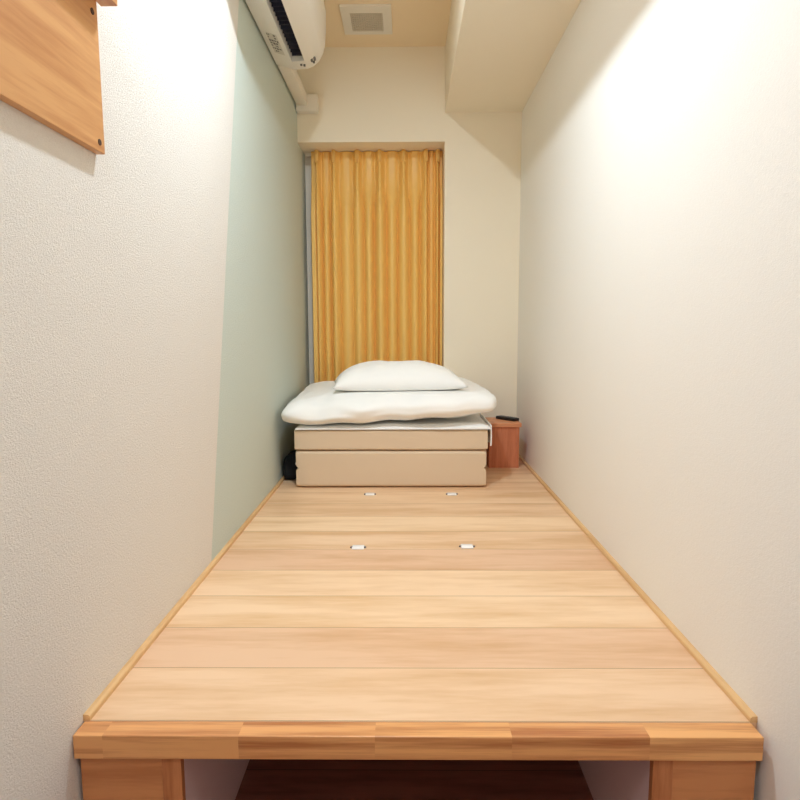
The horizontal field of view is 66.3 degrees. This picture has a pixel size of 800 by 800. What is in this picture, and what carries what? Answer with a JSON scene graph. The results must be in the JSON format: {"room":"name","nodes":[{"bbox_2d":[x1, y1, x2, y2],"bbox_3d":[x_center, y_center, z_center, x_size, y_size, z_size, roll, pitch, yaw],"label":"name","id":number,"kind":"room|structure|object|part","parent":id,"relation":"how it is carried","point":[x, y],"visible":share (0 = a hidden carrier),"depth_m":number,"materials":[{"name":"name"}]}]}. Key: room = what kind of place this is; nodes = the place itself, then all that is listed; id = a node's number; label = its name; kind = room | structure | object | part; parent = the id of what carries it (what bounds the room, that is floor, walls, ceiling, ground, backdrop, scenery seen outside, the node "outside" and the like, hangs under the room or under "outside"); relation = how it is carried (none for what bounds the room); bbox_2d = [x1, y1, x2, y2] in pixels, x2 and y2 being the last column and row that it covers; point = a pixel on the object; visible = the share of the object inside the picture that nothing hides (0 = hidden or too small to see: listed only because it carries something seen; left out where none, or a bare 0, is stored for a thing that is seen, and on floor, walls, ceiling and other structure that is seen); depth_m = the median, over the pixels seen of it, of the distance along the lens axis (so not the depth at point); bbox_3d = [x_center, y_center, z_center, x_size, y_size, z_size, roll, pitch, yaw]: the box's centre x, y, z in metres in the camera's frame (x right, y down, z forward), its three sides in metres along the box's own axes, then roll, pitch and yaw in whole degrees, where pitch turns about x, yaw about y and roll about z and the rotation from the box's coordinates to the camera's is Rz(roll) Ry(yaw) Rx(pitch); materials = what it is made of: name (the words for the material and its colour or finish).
{"room":"hotel room","nodes":[
{"label":"hotel room","id":0,"kind":"room"},
{"bbox_2d":[0,0,309,799],"bbox_3d":[-0.665,-0.378,1.357,0.100,2.764,5.370,0,7,1],"label":"wall","id":1,"kind":"structure","parent":0,"point":[154,329],"depth_m":1.41,"materials":[{"name":"paint"}]},
{"bbox_2d":[0,0,116,154],"bbox_3d":[-0.596,-0.722,0.806,0.052,0.545,0.855,0,7,1],"label":"board","id":2,"kind":"object","parent":1,"relation":"attached to","point":[50,59],"visible":1,"depth_m":1.07,"materials":[{"name":"brown wood"}]},
{"bbox_2d":[83,474,285,720],"bbox_3d":[-0.595,0.467,2.482,0.014,0.012,2.605,0,7,1],"label":"trim","id":3,"kind":"structure","parent":1,"relation":"attached to","point":[106,693],"depth_m":1.56,"materials":[{"name":"brown wood"}]},
{"bbox_2d":[245,0,325,69],"bbox_3d":[-0.481,-1.689,2.470,0.252,0.318,0.965,0,7,1],"label":"air conditioner","id":4,"kind":"object","parent":1,"relation":"attached to","point":[293,31],"visible":1,"depth_m":2.62,"materials":[{"name":"white plastic"}]},
{"bbox_2d":[266,33,281,51],"bbox_3d":[-0.550,-1.568,2.696,0.040,0.012,0.169,0,7,1],"label":"print","id":5,"kind":"object","parent":4,"relation":"on","point":[273,40],"depth_m":2.68,"materials":[{"name":"grey"}]},
{"bbox_2d":[269,0,301,55],"bbox_3d":[-0.478,-1.585,2.482,0.052,0.072,0.741,0,7,1],"label":"air vent","id":6,"kind":"object","parent":4,"relation":"attached to","point":[280,16],"depth_m":2.57,"materials":[{"name":"black plastic"}]},
{"bbox_2d":[278,65,318,113],"bbox_3d":[-0.534,-1.667,3.253,0.126,0.096,0.582,0,7,1],"label":"pipe cover","id":7,"kind":"object","parent":1,"relation":"attached to","point":[305,103],"visible":0.89,"depth_m":3.36,"materials":[{"name":"beige plastic"}]},
{"bbox_2d":[324,0,451,46],"bbox_3d":[0.029,-1.796,1.137,1.500,0.100,5.470,0,7,1],"label":"ceiling","id":8,"kind":"structure","parent":0,"point":[415,23],"depth_m":3.27,"materials":[{"name":"paint"}]},
{"bbox_2d":[339,4,391,34],"bbox_3d":[-0.171,-1.975,3.185,0.257,0.012,0.291,0,7,1],"label":"ceiling vent","id":9,"kind":"object","parent":8,"relation":"in","point":[357,19],"visible":1,"depth_m":3.16,"materials":[{"name":"beige plastic"}]},
{"bbox_2d":[350,13,383,30],"bbox_3d":[-0.172,-1.975,3.200,0.166,0.007,0.190,0,7,1],"label":"grille","id":10,"kind":"object","parent":9,"relation":"attached to","point":[358,21],"depth_m":3.20,"materials":[{"name":"beige plastic"}]},
{"bbox_2d":[297,46,521,416],"bbox_3d":[0.059,-0.666,3.838,1.300,2.764,0.361,0,7,1],"label":"wall","id":11,"kind":"structure","parent":0,"point":[385,99],"depth_m":3.58,"materials":[{"name":"paint"}]},
{"bbox_2d":[305,156,313,383],"bbox_3d":[-0.162,-0.592,3.960,0.856,1.895,0.060,0,7,1],"label":"window","id":12,"kind":"structure","parent":11,"relation":"in","point":[307,159],"depth_m":3.90,"materials":[{"name":"silver metal"}]},
{"bbox_2d":[311,149,442,382],"bbox_3d":[-0.139,-0.619,3.814,0.802,1.802,0.084,0,7,1],"label":"curtain","id":13,"kind":"object","parent":11,"relation":"hanging from","point":[377,217],"visible":0.8,"depth_m":3.77,"materials":[{"name":"yellow fabric"}]},
{"bbox_2d":[235,759,593,799],"bbox_3d":[0.040,1.049,1.464,1.500,0.100,5.470,0,7,1],"label":"floor","id":14,"kind":"structure","parent":0,"point":[263,779],"depth_m":1.58,"materials":[{"name":"brown wood"}]},
{"bbox_2d":[73,459,763,799],"bbox_3d":[0.050,0.662,2.607,1.298,0.408,2.909,0,7,1],"label":"platform","id":15,"kind":"object","parent":14,"relation":"on","point":[526,642],"visible":0.9,"depth_m":1.41,"materials":[{"name":"brown wood"}]},
{"bbox_3d":[-0.528,0.851,1.191,0.155,0.360,0.018,0,7,1],"label":"panel","id":16,"kind":"part","parent":15,"relation":"part of","materials":[{"name":"brown wood"}]},
{"bbox_3d":[-0.432,0.851,1.187,0.037,0.360,0.016,0,7,1],"label":"post","id":17,"kind":"part","parent":15,"relation":"part of","materials":[{"name":"brown wood"}]},
{"bbox_3d":[-0.409,0.693,2.487,0.016,0.377,2.602,0,7,1],"label":"panel","id":18,"kind":"part","parent":15,"relation":"part of","materials":[{"name":"pink laminate"}]},
{"bbox_2d":[284,450,297,478],"bbox_3d":[-0.545,0.331,3.141,0.081,0.131,0.174,0,7,1],"label":"pouch","id":19,"kind":"object","parent":15,"relation":"on","point":[290,459],"visible":0.62,"depth_m":3.06,"materials":[{"name":"black fabric"}]},
{"bbox_2d":[350,545,365,549],"bbox_3d":[-0.145,0.510,2.125,0.055,0.005,0.038,0,7,1],"label":"plate","id":20,"kind":"object","parent":15,"relation":"on","point":[354,547],"visible":1,"depth_m":2.12,"materials":[{"name":"white"}]},
{"bbox_2d":[364,493,375,495],"bbox_3d":[-0.138,0.431,2.811,0.055,0.005,0.038,0,7,1],"label":"plate","id":21,"kind":"object","parent":15,"relation":"on","point":[365,494],"visible":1,"depth_m":2.80,"materials":[{"name":"white"}]},
{"bbox_2d":[294,429,487,485],"bbox_3d":[-0.039,0.234,3.315,0.928,0.278,0.811,0,7,1],"label":"mattress","id":22,"kind":"object","parent":15,"relation":"on","point":[417,457],"visible":0.72,"depth_m":2.92,"materials":[{"name":"beige fabric"}]},
{"bbox_2d":[295,413,491,445],"bbox_3d":[-0.024,0.124,3.289,0.935,0.104,0.797,0,7,1],"label":"sheet","id":23,"kind":"object","parent":22,"relation":"on","point":[474,421],"visible":0.42,"depth_m":2.93,"materials":[{"name":"white fabric"}]},
{"bbox_2d":[281,377,496,424],"bbox_3d":[-0.049,-0.011,3.275,1.040,0.174,0.872,0,7,1],"label":"duvet","id":24,"kind":"object","parent":23,"relation":"on","point":[319,403],"visible":0.77,"depth_m":2.88,"materials":[{"name":"white fabric"}]},
{"bbox_2d":[333,360,467,390],"bbox_3d":[-0.014,-0.136,3.201,0.670,0.140,0.430,-1,7,-5],"label":"pillow","id":25,"kind":"object","parent":24,"relation":"on","point":[413,375],"visible":1,"depth_m":3.03,"materials":[{"name":"white fabric"}]},
{"bbox_2d":[459,544,474,548],"bbox_3d":[0.233,0.508,2.130,0.055,0.005,0.038,0,7,1],"label":"plate","id":26,"kind":"object","parent":15,"relation":"on","point":[463,546],"visible":1,"depth_m":2.12,"materials":[{"name":"white"}]},
{"bbox_2d":[485,417,521,467],"bbox_3d":[0.565,0.235,3.433,0.184,0.246,0.231,0,7,1],"label":"box","id":27,"kind":"object","parent":15,"relation":"on","point":[503,452],"visible":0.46,"depth_m":3.33,"materials":[{"name":"red wood"}]},
{"bbox_3d":[0.492,0.245,3.441,0.014,0.226,0.211,0,7,1],"label":"panel","id":28,"kind":"part","parent":27,"relation":"part of","materials":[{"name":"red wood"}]},
{"bbox_3d":[0.558,0.257,3.337,0.147,0.226,0.013,0,7,1],"label":"panel","id":29,"kind":"part","parent":27,"relation":"part of","materials":[{"name":"red wood"}]},
{"bbox_2d":[496,415,518,420],"bbox_3d":[0.600,0.102,3.428,0.042,0.019,0.140,-5,8,-37],"label":"remote control","id":30,"kind":"object","parent":27,"relation":"on","point":[509,418],"visible":1,"depth_m":3.40,"materials":[{"name":"black plastic"}]},
{"bbox_3d":[0.640,0.245,3.436,0.014,0.226,0.217,0,7,1],"label":"panel","id":31,"kind":"part","parent":27,"relation":"part of","materials":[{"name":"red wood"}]},
{"bbox_3d":[0.497,0.691,2.478,0.016,0.377,2.602,0,7,1],"label":"panel","id":32,"kind":"part","parent":15,"relation":"part of","materials":[{"name":"pink laminate"}]},
{"bbox_3d":[0.495,0.849,1.178,0.038,0.360,0.016,0,7,1],"label":"post","id":33,"kind":"part","parent":15,"relation":"part of","materials":[{"name":"brown wood"}]},
{"bbox_3d":[0.592,0.848,1.180,0.155,0.360,0.018,0,7,1],"label":"panel","id":34,"kind":"part","parent":15,"relation":"part of","materials":[{"name":"brown wood"}]},
{"bbox_2d":[516,0,799,799],"bbox_3d":[0.735,-0.381,1.343,0.100,2.764,5.370,0,7,1],"label":"wall","id":35,"kind":"structure","parent":0,"point":[658,361],"depth_m":1.48,"materials":[{"name":"paint"}]},
{"bbox_2d":[445,0,580,111],"bbox_3d":[0.457,-1.553,1.029,0.444,0.362,5.009,0,7,1],"label":"beam","id":36,"kind":"structure","parent":35,"relation":"attached to","point":[497,52],"depth_m":2.77,"materials":[{"name":"white paint"}]},
{"bbox_2d":[519,454,757,722],"bbox_3d":[0.692,0.464,2.469,0.014,0.012,2.605,0,7,1],"label":"trim","id":37,"kind":"structure","parent":35,"relation":"attached to","point":[723,685],"depth_m":1.57,"materials":[{"name":"brown wood"}]}
]}

